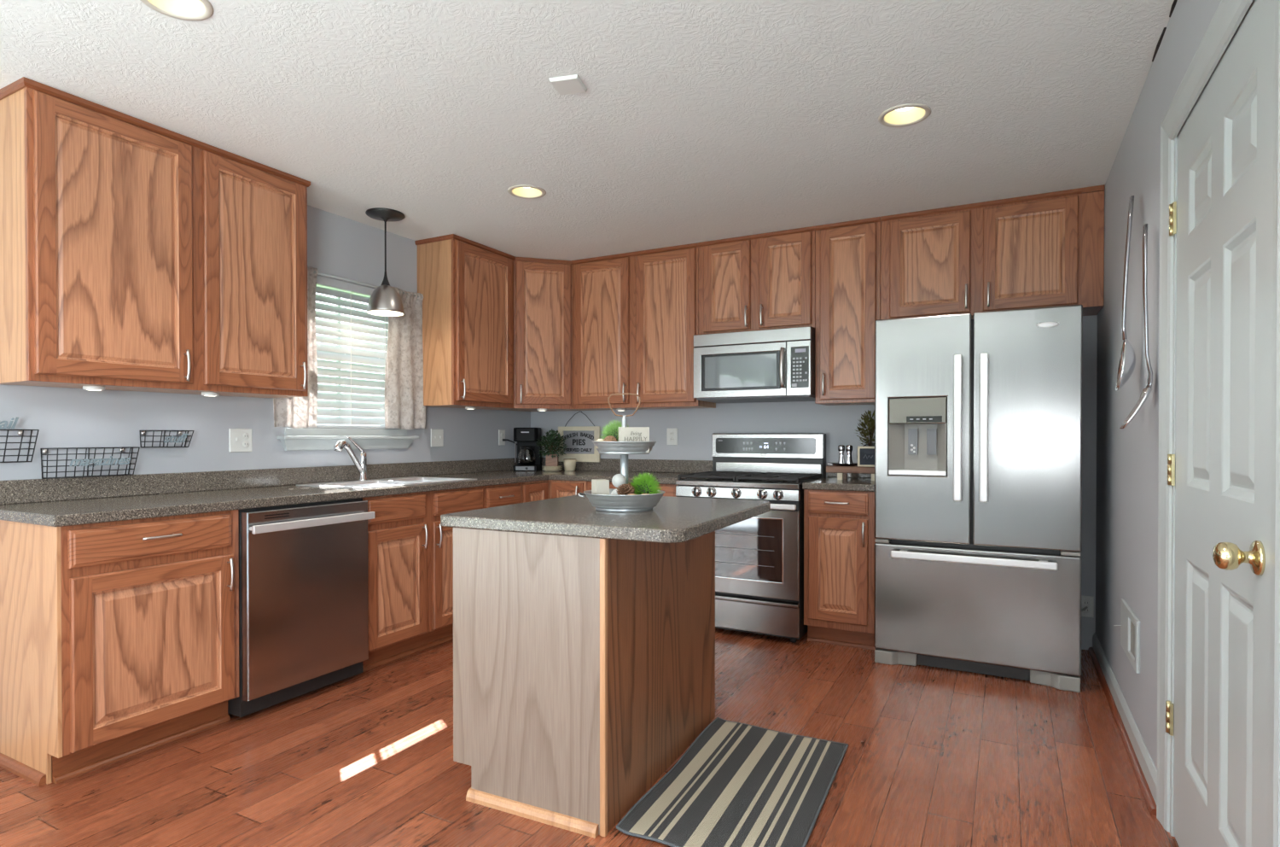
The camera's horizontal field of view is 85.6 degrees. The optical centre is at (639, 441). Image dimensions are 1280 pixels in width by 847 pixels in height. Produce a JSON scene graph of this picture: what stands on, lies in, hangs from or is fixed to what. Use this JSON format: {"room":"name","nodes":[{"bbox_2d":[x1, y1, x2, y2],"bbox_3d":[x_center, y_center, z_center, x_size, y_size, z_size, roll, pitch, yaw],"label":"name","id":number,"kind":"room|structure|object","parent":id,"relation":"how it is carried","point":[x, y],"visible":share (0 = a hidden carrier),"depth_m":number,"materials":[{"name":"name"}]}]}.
{"room":"kitchen","nodes":[
{"label":"kitchen","id":0,"kind":"room"},
{"bbox_2d":[0,204,530,480],"bbox_3d":[-2.772,-0.123,2.175,0.160,2.560,7.760,0,1,28],"label":"wall","id":1,"kind":"structure","parent":0,"point":[340,246],"depth_m":3.38,"materials":[{"name":"grey paint"}]},
{"bbox_2d":[0,417,39,462],"bbox_3d":[-2.431,-0.007,2.581,0.062,0.173,0.279,0,1,28],"label":"wire basket","id":2,"kind":"object","parent":1,"relation":"attached to","point":[20,433],"visible":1,"depth_m":2.64,"materials":[{"name":"black metal"}]},
{"bbox_2d":[40,446,139,478],"bbox_3d":[-2.276,0.084,2.871,0.065,0.122,0.328,0,1,28],"label":"wire basket","id":3,"kind":"object","parent":1,"relation":"attached to","point":[121,450],"visible":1,"depth_m":2.85,"materials":[{"name":"black metal"}]},
{"bbox_2d":[0,76,310,397],"bbox_3d":[-2.028,-0.756,3.004,0.371,1.067,1.135,0,1,28],"label":"upper cabinet","id":4,"kind":"object","parent":1,"relation":"attached to","point":[136,254],"visible":1,"depth_m":2.76,"materials":[{"name":"brown wood"}]},
{"bbox_2d":[82,385,104,390],"bbox_3d":[-2.159,-0.212,2.732,0.072,0.016,0.072,0,1,28],"label":"puck light","id":5,"kind":"object","parent":4,"relation":"attached to","point":[86,387],"visible":1,"depth_m":2.71,"materials":[{"name":"white plastic"}]},
{"bbox_2d":[200,391,219,395],"bbox_3d":[-1.941,-0.215,3.120,0.072,0.016,0.072,0,1,28],"label":"puck light","id":6,"kind":"object","parent":4,"relation":"attached to","point":[205,393],"visible":1,"depth_m":3.09,"materials":[{"name":"white plastic"}]},
{"bbox_2d":[139,430,194,447],"bbox_3d":[-2.142,-0.014,3.132,0.055,0.078,0.208,0,1,28],"label":"wire basket","id":7,"kind":"object","parent":1,"relation":"attached to","point":[142,433],"visible":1,"depth_m":3.12,"materials":[{"name":"black metal"}]},
{"bbox_2d":[228,428,252,452],"bbox_3d":[-1.994,-0.008,3.455,0.014,0.117,0.116,0,1,28],"label":"wall outlet","id":8,"kind":"object","parent":1,"relation":"attached to","point":[240,439],"visible":1,"depth_m":3.45,"materials":[{"name":"white plastic"}]},
{"bbox_2d":[242,432,249,439],"bbox_3d":[-1.983,-0.028,3.475,0.004,0.033,0.033,0,1,28],"label":"receptacle","id":9,"kind":"object","parent":8,"relation":"attached to","point":[245,435],"depth_m":3.47,"materials":[{"name":"white plastic"}]},
{"bbox_2d":[242,441,249,447],"bbox_3d":[-1.983,0.012,3.476,0.004,0.033,0.033,0,1,28],"label":"receptacle","id":10,"kind":"object","parent":8,"relation":"attached to","point":[245,444],"depth_m":3.47,"materials":[{"name":"white plastic"}]},
{"bbox_2d":[277,285,418,450],"bbox_3d":[-1.719,-0.443,4.056,0.192,0.972,0.935,0,1,28],"label":"window","id":11,"kind":"structure","parent":1,"relation":"in","point":[293,439],"depth_m":4.01,"materials":[{"name":"white paint"}]},
{"bbox_2d":[287,275,400,429],"bbox_3d":[-1.707,-0.501,4.040,0.057,0.847,0.770,0,1,28],"label":"window blind","id":12,"kind":"object","parent":11,"relation":"attached to","point":[373,416],"visible":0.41,"depth_m":4.03,"materials":[{"name":"white plastic"}]},
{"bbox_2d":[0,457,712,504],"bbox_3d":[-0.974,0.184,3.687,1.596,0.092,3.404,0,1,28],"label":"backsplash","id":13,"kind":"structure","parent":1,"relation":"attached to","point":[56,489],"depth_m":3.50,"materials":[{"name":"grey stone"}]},
{"bbox_2d":[313,270,418,297],"bbox_3d":[-1.667,-0.928,4.021,0.053,0.020,1.110,0,1,28],"label":"curtain rod","id":14,"kind":"object","parent":1,"relation":"attached to","point":[315,271],"visible":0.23,"depth_m":3.96,"materials":[{"name":"white paint"}]},
{"bbox_2d":[273,266,318,428],"bbox_3d":[-1.835,-0.511,3.668,0.040,0.878,0.286,0,1,28],"label":"curtain","id":15,"kind":"object","parent":14,"relation":"hanging from","point":[293,412],"visible":0.41,"depth_m":3.74,"materials":[{"name":"white fabric"}]},
{"bbox_2d":[384,286,426,429],"bbox_3d":[-1.472,-0.516,4.349,0.037,0.878,0.326,0,1,28],"label":"curtain","id":16,"kind":"object","parent":14,"relation":"hanging from","point":[404,409],"visible":0.94,"depth_m":4.35,"materials":[{"name":"white fabric"}]},
{"bbox_2d":[430,428,443,446],"bbox_3d":[-1.360,-0.028,4.646,0.014,0.120,0.113,0,1,28],"label":"wall switch","id":17,"kind":"object","parent":1,"relation":"attached to","point":[437,434],"visible":1,"depth_m":4.64,"materials":[{"name":"white plastic"}]},
{"bbox_2d":[414,233,515,408],"bbox_3d":[-1.147,-0.769,4.660,0.371,1.067,0.615,0,1,28],"label":"upper cabinet","id":18,"kind":"object","parent":1,"relation":"attached to","point":[466,286],"visible":0.99,"depth_m":4.46,"materials":[{"name":"brown wood"}]},
{"bbox_2d":[465,406,476,409],"bbox_3d":[-1.144,-0.228,4.661,0.072,0.016,0.072,0,1,28],"label":"puck light","id":19,"kind":"object","parent":18,"relation":"attached to","point":[466,407],"visible":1,"depth_m":4.63,"materials":[{"name":"white plastic"}]},
{"bbox_2d":[498,429,505,445],"bbox_3d":[-1.047,-0.033,5.239,0.010,0.117,0.073,0,1,28],"label":"wall outlet","id":20,"kind":"object","parent":1,"relation":"attached to","point":[501,432],"visible":1,"depth_m":5.23,"materials":[{"name":"white plastic"}]},
{"bbox_2d":[0,0,1174,260],"bbox_3d":[-0.979,-1.377,1.301,4.139,0.200,7.920,0,1,28],"label":"ceiling","id":21,"kind":"structure","parent":0,"point":[695,121],"depth_m":2.60,"materials":[{"name":"white paint"}]},
{"bbox_2d":[140,0,213,21],"bbox_3d":[-1.353,-1.330,2.005,0.196,0.105,0.196,0,1,28],"label":"recessed light","id":22,"kind":"object","parent":21,"relation":"in","point":[194,10],"visible":1,"depth_m":2.07,"materials":[{"name":"beige glass"}]},
{"bbox_2d":[365,207,405,316],"bbox_3d":[-1.449,-1.015,3.933,0.212,0.566,0.212,0,1,28],"label":"pendant lamp","id":23,"kind":"object","parent":21,"relation":"hanging from","point":[384,300],"visible":1,"depth_m":3.88,"materials":[{"name":"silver metal"}]},
{"bbox_2d":[507,184,546,198],"bbox_3d":[-0.586,-1.343,3.577,0.196,0.105,0.196,0,1,28],"label":"recessed light","id":24,"kind":"object","parent":21,"relation":"in","point":[524,191],"visible":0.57,"depth_m":3.63,"materials":[{"name":"beige glass"}]},
{"bbox_2d":[548,74,587,94],"bbox_3d":[-0.258,-1.280,2.482,0.108,0.012,0.108,0,0,14],"label":"ceiling plate","id":25,"kind":"object","parent":21,"relation":"attached to","point":[570,84],"visible":1,"depth_m":2.47,"materials":[{"name":"white plastic"}]},
{"bbox_2d":[878,103,930,127],"bbox_3d":[1.043,-1.335,2.725,0.196,0.105,0.196,0,1,28],"label":"recessed light","id":26,"kind":"object","parent":21,"relation":"in","point":[909,113],"visible":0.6,"depth_m":2.77,"materials":[{"name":"beige glass"}]},
{"bbox_2d":[0,627,1178,846],"bbox_3d":[-0.979,1.203,1.322,4.139,0.080,7.920,0,1,28],"label":"floor","id":27,"kind":"structure","parent":0,"point":[933,756],"depth_m":2.42,"materials":[{"name":"brown wood"}]},
{"bbox_2d":[0,509,238,785],"bbox_3d":[-2.038,0.715,2.684,0.666,0.874,0.633,0,1,28],"label":"base cabinet","id":28,"kind":"object","parent":27,"relation":"on","point":[119,639],"visible":0.98,"depth_m":2.45,"materials":[{"name":"brown wood"}]},
{"bbox_2d":[0,457,712,526],"bbox_3d":[-0.974,0.203,3.687,1.596,0.130,3.404,0,1,28],"label":"countertop","id":29,"kind":"structure","parent":28,"relation":"on","point":[56,502],"depth_m":3.21,"materials":[{"name":"grey stone"}]},
{"bbox_2d":[332,436,367,480],"bbox_3d":[-1.630,0.097,3.895,0.054,0.254,0.238,0,0,21],"label":"faucet","id":30,"kind":"object","parent":29,"relation":"on","point":[361,464],"visible":1,"depth_m":3.93,"materials":[{"name":"silver metal"}]},
{"bbox_2d":[296,476,477,488],"bbox_3d":[-1.400,0.309,3.907,0.510,0.171,0.840,0,1,28],"label":"sink","id":31,"kind":"object","parent":29,"relation":"in","point":[373,483],"visible":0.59,"depth_m":3.93,"materials":[{"name":"metal"}]},
{"bbox_2d":[502,427,541,471],"bbox_3d":[-0.903,0.054,5.269,0.279,0.326,0.218,0,0,2],"label":"coffee maker","id":32,"kind":"object","parent":29,"relation":"on","point":[528,458],"visible":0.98,"depth_m":5.20,"materials":[{"name":"black plastic"}]},
{"bbox_2d":[541,465,562,471],"bbox_3d":[-0.657,0.199,5.164,0.150,0.038,0.150,0,1,28],"label":"plate stack","id":33,"kind":"object","parent":29,"relation":"on","point":[544,468],"visible":0.97,"depth_m":5.11,"materials":[{"name":"beige ceramic"}]},
{"bbox_2d":[535,428,566,465],"bbox_3d":[-0.659,0.039,5.163,0.250,0.281,0.242,0,1,-34],"label":"potted plant","id":34,"kind":"object","parent":33,"relation":"on","point":[551,457],"visible":1,"depth_m":5.12,"materials":[{"name":"green plant"}]},
{"bbox_2d":[563,458,575,471],"bbox_3d":[-0.531,0.173,5.221,0.099,0.088,0.099,0,1,28],"label":"stoneware crock","id":35,"kind":"object","parent":29,"relation":"on","point":[569,463],"visible":1,"depth_m":5.18,"materials":[{"name":"ceramic"}]},
{"bbox_2d":[227,497,374,716],"bbox_3d":[-1.714,0.707,3.221,0.672,0.862,0.611,0,1,28],"label":"dishwasher","id":36,"kind":"object","parent":27,"relation":"on","point":[304,591],"visible":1,"depth_m":3.03,"materials":[{"name":"silver metal"}]},
{"bbox_2d":[361,486,482,670],"bbox_3d":[-1.391,0.706,3.898,0.664,0.874,0.878,0,1,28],"label":"base cabinet","id":37,"kind":"object","parent":27,"relation":"on","point":[410,555],"visible":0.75,"depth_m":3.64,"materials":[{"name":"brown wood"}]},
{"bbox_2d":[482,482,520,508],"bbox_3d":[-1.099,0.701,4.446,0.664,0.874,0.360,0,1,28],"label":"drawer","id":38,"kind":"object","parent":27,"relation":"on","point":[503,494],"visible":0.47,"depth_m":4.27,"materials":[{"name":"brown wood"}]},
{"bbox_2d":[520,479,586,502],"bbox_3d":[-0.691,0.697,4.950,0.912,0.874,0.912,0,1,28],"label":"base cabinet","id":39,"kind":"object","parent":27,"relation":"on","point":[539,490],"visible":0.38,"depth_m":4.63,"materials":[{"name":"brown wood"}]},
{"bbox_2d":[453,527,715,837],"bbox_3d":[-0.162,0.716,2.571,0.593,0.875,0.972,0,1,26],"label":"kitchen island","id":40,"kind":"object","parent":27,"relation":"on","point":[584,667],"visible":0.94,"depth_m":2.17,"materials":[{"name":"brown wood"}]},
{"bbox_2d":[440,494,770,542],"bbox_3d":[-0.064,0.259,2.540,0.867,0.038,0.985,0,1,26],"label":"island countertop","id":41,"kind":"structure","parent":40,"relation":"on","point":[673,519],"depth_m":2.23,"materials":[{"name":"grey stone"}]},
{"bbox_2d":[577,393,664,511],"bbox_3d":[-0.056,0.034,2.465,0.292,0.415,0.292,0,1,38],"label":"tiered tray","id":42,"kind":"object","parent":41,"relation":"on","point":[608,503],"visible":0.94,"depth_m":2.38,"materials":[{"name":"metal"}]},
{"bbox_2d":[591,478,609,494],"bbox_3d":[-0.141,0.178,2.454,0.048,0.088,0.060,0,0,-20],"label":"wood block","id":43,"kind":"object","parent":42,"relation":"in","point":[598,485],"visible":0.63,"depth_m":2.43,"materials":[{"name":"white wood"}]},
{"bbox_2d":[603,435,617,441],"bbox_3d":[-0.104,0.004,2.419,0.053,0.053,0.052,0,1,28],"label":"twine ball","id":44,"kind":"object","parent":42,"relation":"in","point":[609,438],"visible":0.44,"depth_m":2.40,"materials":[{"name":"brown fabric"}]},
{"bbox_2d":[599,418,628,441],"bbox_3d":[-0.086,-0.026,2.510,0.133,0.119,0.131,0,1,28],"label":"ball","id":45,"kind":"object","parent":42,"relation":"in","point":[613,430],"visible":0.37,"depth_m":2.48,"materials":[{"name":"green plant"}]},
{"bbox_2d":[610,488,621,494],"bbox_3d":[-0.074,0.192,2.438,0.060,0.060,0.060,0,1,28],"label":"ornament ball","id":46,"kind":"object","parent":42,"relation":"in","point":[614,491],"visible":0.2,"depth_m":2.42,"materials":[{"name":"white"}]},
{"bbox_2d":[611,473,626,487],"bbox_3d":[-0.074,0.137,2.435,0.050,0.050,0.050,0,1,28],"label":"ornament ball","id":47,"kind":"object","parent":46,"relation":"on","point":[618,480],"visible":0.8,"depth_m":2.42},
{"bbox_2d":[577,488,664,508],"bbox_3d":[-0.058,0.203,2.467,0.296,0.051,0.292,0,1,28],"label":"tray","id":48,"kind":"object","parent":42,"relation":"in","point":[599,501],"depth_m":2.36,"materials":[{"name":"metal"}]},
{"bbox_2d":[591,440,657,453],"bbox_3d":[-0.056,0.020,2.464,0.232,0.045,0.232,0,0,0],"label":"tray","id":49,"kind":"object","parent":42,"relation":"in","point":[604,447],"depth_m":2.38,"materials":[{"name":"metal"}]},
{"bbox_2d":[616,482,634,494],"bbox_3d":[-0.050,0.173,2.405,0.068,0.056,0.068,0,1,28],"label":"pinecone","id":50,"kind":"object","parent":42,"relation":"in","point":[625,489],"visible":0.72,"depth_m":2.39,"materials":[{"name":"brown plant"}]},
{"bbox_2d":[618,426,649,453],"bbox_3d":[-0.021,-0.006,2.416,0.105,0.090,0.029,0,0,-13],"label":"block","id":51,"kind":"object","parent":42,"relation":"in","point":[625,433],"visible":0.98,"depth_m":2.40,"materials":[{"name":"white wood"}]},
{"bbox_2d":[628,471,663,494],"bbox_3d":[0.017,0.163,2.466,0.132,0.119,0.134,0,1,28],"label":"plant","id":52,"kind":"object","parent":42,"relation":"in","point":[645,483],"visible":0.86,"depth_m":2.44,"materials":[{"name":"green plant"}]},
{"bbox_2d":[586,481,677,496],"bbox_3d":[0.071,0.699,4.686,0.678,0.874,0.664,0,1,28],"label":"base cabinet","id":53,"kind":"object","parent":27,"relation":"on","point":[670,489],"visible":0.02,"depth_m":4.31,"materials":[{"name":"brown wood"}]},
{"bbox_2d":[616,716,848,846],"bbox_3d":[0.357,1.140,2.329,0.524,0.026,0.905,0,1,26],"label":"rug","id":54,"kind":"object","parent":27,"relation":"on","point":[737,783],"visible":1,"depth_m":2.26,"materials":[{"name":"grey fabric"}]},
{"bbox_2d":[675,432,826,641],"bbox_3d":[0.698,0.542,4.313,0.758,1.195,0.725,0,1,28],"label":"gas range","id":55,"kind":"object","parent":27,"relation":"on","point":[759,559],"visible":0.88,"depth_m":4.02,"materials":[{"name":"silver metal"}]},
{"bbox_2d":[679,477,820,485],"bbox_3d":[0.691,0.238,4.299,0.758,0.013,0.583,0,1,28],"label":"cooktop","id":56,"kind":"object","parent":55,"relation":"in","point":[689,481],"depth_m":4.07,"materials":[{"name":"black metal"}]},
{"bbox_2d":[743,442,785,450],"bbox_3d":[0.738,0.023,4.589,0.463,0.066,0.001,0,1,28],"label":"display","id":57,"kind":"object","parent":55,"relation":"attached to","point":[747,445],"depth_m":4.55,"materials":[{"name":"black glass"}]},
{"bbox_2d":[803,488,875,650],"bbox_3d":[1.236,0.704,4.066,0.400,0.874,0.664,0,1,28],"label":"base cabinet","id":58,"kind":"object","parent":27,"relation":"on","point":[840,539],"visible":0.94,"depth_m":3.81,"materials":[{"name":"brown wood"}]},
{"bbox_2d":[802,462,874,491],"bbox_3d":[1.242,0.200,4.078,0.408,0.130,0.633,0,1,28],"label":"countertop","id":59,"kind":"structure","parent":58,"relation":"on","point":[855,481],"depth_m":3.87,"materials":[{"name":"grey stone"}]},
{"bbox_2d":[826,462,874,480],"bbox_3d":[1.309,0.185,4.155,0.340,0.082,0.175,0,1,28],"label":"wooden riser","id":60,"kind":"object","parent":59,"relation":"on","point":[841,471],"visible":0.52,"depth_m":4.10,"materials":[{"name":"brown wood"}]},
{"bbox_2d":[830,462,857,465],"bbox_3d":[1.241,0.137,4.165,0.184,0.014,0.114,0,1,28],"label":"serving dish","id":61,"kind":"object","parent":60,"relation":"on","point":[834,463],"visible":0.88,"depth_m":4.12,"materials":[{"name":"black plastic"}]},
{"bbox_2d":[837,444,844,463],"bbox_3d":[1.216,0.079,4.167,0.041,0.120,0.041,0,1,28],"label":"salt shaker","id":62,"kind":"object","parent":61,"relation":"on","point":[841,447],"visible":0.91,"depth_m":4.15,"materials":[{"name":"silver metal"}]},
{"bbox_2d":[845,444,852,463],"bbox_3d":[1.256,0.079,4.146,0.041,0.120,0.041,0,1,28],"label":"salt shaker","id":63,"kind":"object","parent":61,"relation":"on","point":[848,448],"visible":0.93,"depth_m":4.13,"materials":[{"name":"silver metal"}]},
{"bbox_2d":[854,409,874,466],"bbox_3d":[1.365,-0.025,4.102,0.188,0.339,0.181,0,1,28],"label":"planter","id":64,"kind":"object","parent":60,"relation":"on","point":[865,454],"visible":0.71,"depth_m":4.07,"materials":[{"name":"beige paint"}]},
{"bbox_2d":[873,304,1087,692],"bbox_3d":[1.816,0.257,3.647,0.998,1.775,0.810,0,1,28],"label":"refrigerator","id":65,"kind":"object","parent":27,"relation":"on","point":[978,420],"visible":1,"depth_m":3.33,"materials":[{"name":"silver metal"}]},
{"bbox_2d":[530,314,1097,649],"bbox_3d":[0.844,-0.144,4.737,4.139,2.560,0.160,0,1,28],"label":"wall","id":66,"kind":"structure","parent":0,"point":[695,427],"depth_m":4.57,"materials":[{"name":"grey paint"}]},
{"bbox_2d":[485,256,593,411],"bbox_3d":[-0.755,-0.773,5.140,0.612,1.067,0.622,0,1,28],"label":"upper cabinet","id":67,"kind":"object","parent":66,"relation":"attached to","point":[543,288],"visible":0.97,"depth_m":4.92,"materials":[{"name":"brown wood"}]},
{"bbox_2d":[536,407,546,411],"bbox_3d":[-0.703,-0.230,4.958,0.072,0.016,0.072,0,1,28],"label":"puck light","id":68,"kind":"object","parent":67,"relation":"attached to","point":[540,409],"visible":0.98,"depth_m":4.93,"materials":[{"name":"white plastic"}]},
{"bbox_2d":[558,411,600,461],"bbox_3d":[-0.465,-0.042,5.319,0.377,0.390,0.043,0,1,28],"label":"sign","id":69,"kind":"object","parent":66,"relation":"attached to","point":[579,446],"visible":0.99,"depth_m":5.30,"materials":[{"name":"beige paint"}]},
{"bbox_2d":[571,242,715,410],"bbox_3d":[0.008,-0.771,4.876,0.985,1.067,0.371,0,1,28],"label":"upper cabinet","id":70,"kind":"object","parent":66,"relation":"attached to","point":[636,314],"visible":0.96,"depth_m":4.72,"materials":[{"name":"brown wood"}]},
{"bbox_2d":[616,407,626,410],"bbox_3d":[-0.135,-0.230,4.940,0.072,0.016,0.072,0,1,28],"label":"puck light","id":71,"kind":"object","parent":70,"relation":"attached to","point":[617,409],"visible":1,"depth_m":4.91,"materials":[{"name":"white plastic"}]},
{"bbox_2d":[666,428,677,445],"bbox_3d":[0.230,-0.037,4.968,0.086,0.122,0.010,0,1,28],"label":"wall outlet","id":72,"kind":"object","parent":66,"relation":"attached to","point":[672,433],"visible":1,"depth_m":4.96,"materials":[{"name":"white plastic"}]},
{"bbox_2d":[698,226,815,334],"bbox_3d":[0.781,-0.996,4.463,0.762,0.611,0.371,0,1,28],"label":"upper cabinet","id":73,"kind":"object","parent":66,"relation":"attached to","point":[764,281],"visible":0.96,"depth_m":4.33,"materials":[{"name":"brown wood"}]},
{"bbox_2d":[693,325,815,402],"bbox_3d":[0.760,-0.476,4.424,0.756,0.424,0.458,0,1,28],"label":"microwave","id":74,"kind":"object","parent":73,"relation":"attached to","point":[776,364],"visible":1,"depth_m":4.26,"materials":[{"name":"silver metal"}]},
{"bbox_2d":[791,356,807,386],"bbox_3d":[0.952,-0.417,4.125,0.089,0.175,0.002,0,1,28],"label":"control panel","id":75,"kind":"object","parent":74,"relation":"attached to","point":[799,363],"depth_m":4.13,"materials":[{"name":"black plastic"}]},
{"bbox_2d":[814,216,880,405],"bbox_3d":[1.285,-0.765,4.197,0.375,1.067,0.371,0,1,28],"label":"upper cabinet","id":76,"kind":"object","parent":66,"relation":"attached to","point":[848,253],"visible":0.95,"depth_m":4.07,"materials":[{"name":"brown wood"}]},
{"bbox_2d":[880,184,1104,319],"bbox_3d":[1.927,-0.993,3.853,1.076,0.606,0.371,0,1,28],"label":"upper cabinet","id":77,"kind":"object","parent":66,"relation":"attached to","point":[1044,249],"visible":0.94,"depth_m":3.70,"materials":[{"name":"brown wood"}]},
{"bbox_2d":[1081,594,1093,616],"bbox_3d":[2.451,0.903,3.794,0.070,0.115,0.010,0,1,28],"label":"wall outlet","id":78,"kind":"object","parent":66,"relation":"attached to","point":[1088,601],"visible":0.89,"depth_m":3.79,"materials":[{"name":"white plastic"}]},
{"bbox_2d":[1082,599,1089,605],"bbox_3d":[2.450,0.883,3.792,0.033,0.033,0.004,0,1,28],"label":"receptacle","id":79,"kind":"object","parent":78,"relation":"attached to","point":[1085,602],"depth_m":3.79,"materials":[{"name":"white plastic"}]},
{"bbox_2d":[1082,607,1089,612],"bbox_3d":[2.450,0.923,3.792,0.033,0.033,0.004,0,1,28],"label":"receptacle","id":80,"kind":"object","parent":78,"relation":"attached to","point":[1087,610],"depth_m":3.79,"materials":[{"name":"white plastic"}]},
{"bbox_2d":[1095,0,1221,769],"bbox_3d":[0.740,-0.108,0.307,0.160,2.560,7.760,0,1,28],"label":"wall","id":81,"kind":"structure","parent":0,"point":[1127,458],"depth_m":2.61,"materials":[{"name":"grey paint"}]},
{"bbox_2d":[1088,646,1156,814],"bbox_3d":[2.032,1.140,2.966,0.019,0.021,1.866,0,1,28],"label":"trim","id":82,"kind":"structure","parent":81,"relation":"attached to","point":[1149,798],"depth_m":2.62,"materials":[{"name":"white wood"}]},
{"bbox_2d":[1092,632,1157,803],"bbox_3d":[0.701,1.121,0.428,0.014,0.100,7.599,0,1,28],"label":"baseboard","id":83,"kind":"structure","parent":81,"relation":"attached to","point":[1148,766],"depth_m":2.67,"materials":[{"name":"white paint"}]},
{"bbox_2d":[1115,195,1135,390],"bbox_3d":[1.768,-0.537,2.509,0.057,0.698,0.105,0,1,28],"label":"spoon","id":84,"kind":"object","parent":81,"relation":"attached to","point":[1127,359],"visible":1,"depth_m":2.50,"materials":[{"name":"metal"}]},
{"bbox_2d":[1115,337,1135,390],"bbox_3d":[1.768,-0.283,2.511,0.057,0.190,0.105,0,1,28],"label":"bowl","id":85,"kind":"object","parent":84,"relation":"on","point":[1127,359],"depth_m":2.48,"materials":[{"name":"silver metal"}]},
{"bbox_2d":[1112,598,1140,673],"bbox_3d":[1.893,0.746,2.696,0.042,0.192,0.400,0,1,28],"label":"wall box","id":86,"kind":"object","parent":81,"relation":"attached to","point":[1130,623],"visible":1,"depth_m":2.67,"materials":[{"name":"white paint"}]},
{"bbox_2d":[1119,223,1152,428],"bbox_3d":[1.636,-0.376,2.275,0.084,0.667,0.078,0,1,28],"label":"fork","id":87,"kind":"object","parent":81,"relation":"attached to","point":[1145,392],"visible":1,"depth_m":2.25,"materials":[{"name":"metal"}]},
{"bbox_2d":[1152,0,1177,61],"bbox_3d":[1.631,-1.279,2.151,0.008,0.006,0.410,0,1,28],"label":"trim","id":88,"kind":"structure","parent":81,"relation":"attached to","point":[1174,2],"depth_m":2.17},
{"bbox_2d":[1169,134,1177,836],"bbox_3d":[1.418,0.126,1.615,0.130,2.070,0.893,0,1,28],"label":"trim","id":89,"kind":"structure","parent":81,"relation":"attached to","point":[1176,138],"depth_m":2.02,"materials":[{"name":"white paint"}]},
{"bbox_2d":[1156,0,1279,846],"bbox_3d":[1.353,0.093,1.651,0.020,2.135,1.075,0,1,28],"label":"trim","id":90,"kind":"structure","parent":81,"relation":"attached to","point":[1229,14],"depth_m":1.71,"materials":[{"name":"white paint"}]},
{"bbox_2d":[1165,0,1274,846],"bbox_3d":[1.356,0.129,1.665,0.107,2.040,0.882,0,1,28],"label":"door","id":91,"kind":"structure","parent":81,"relation":"in","point":[1220,217],"depth_m":1.57,"materials":[{"name":"white paint"}]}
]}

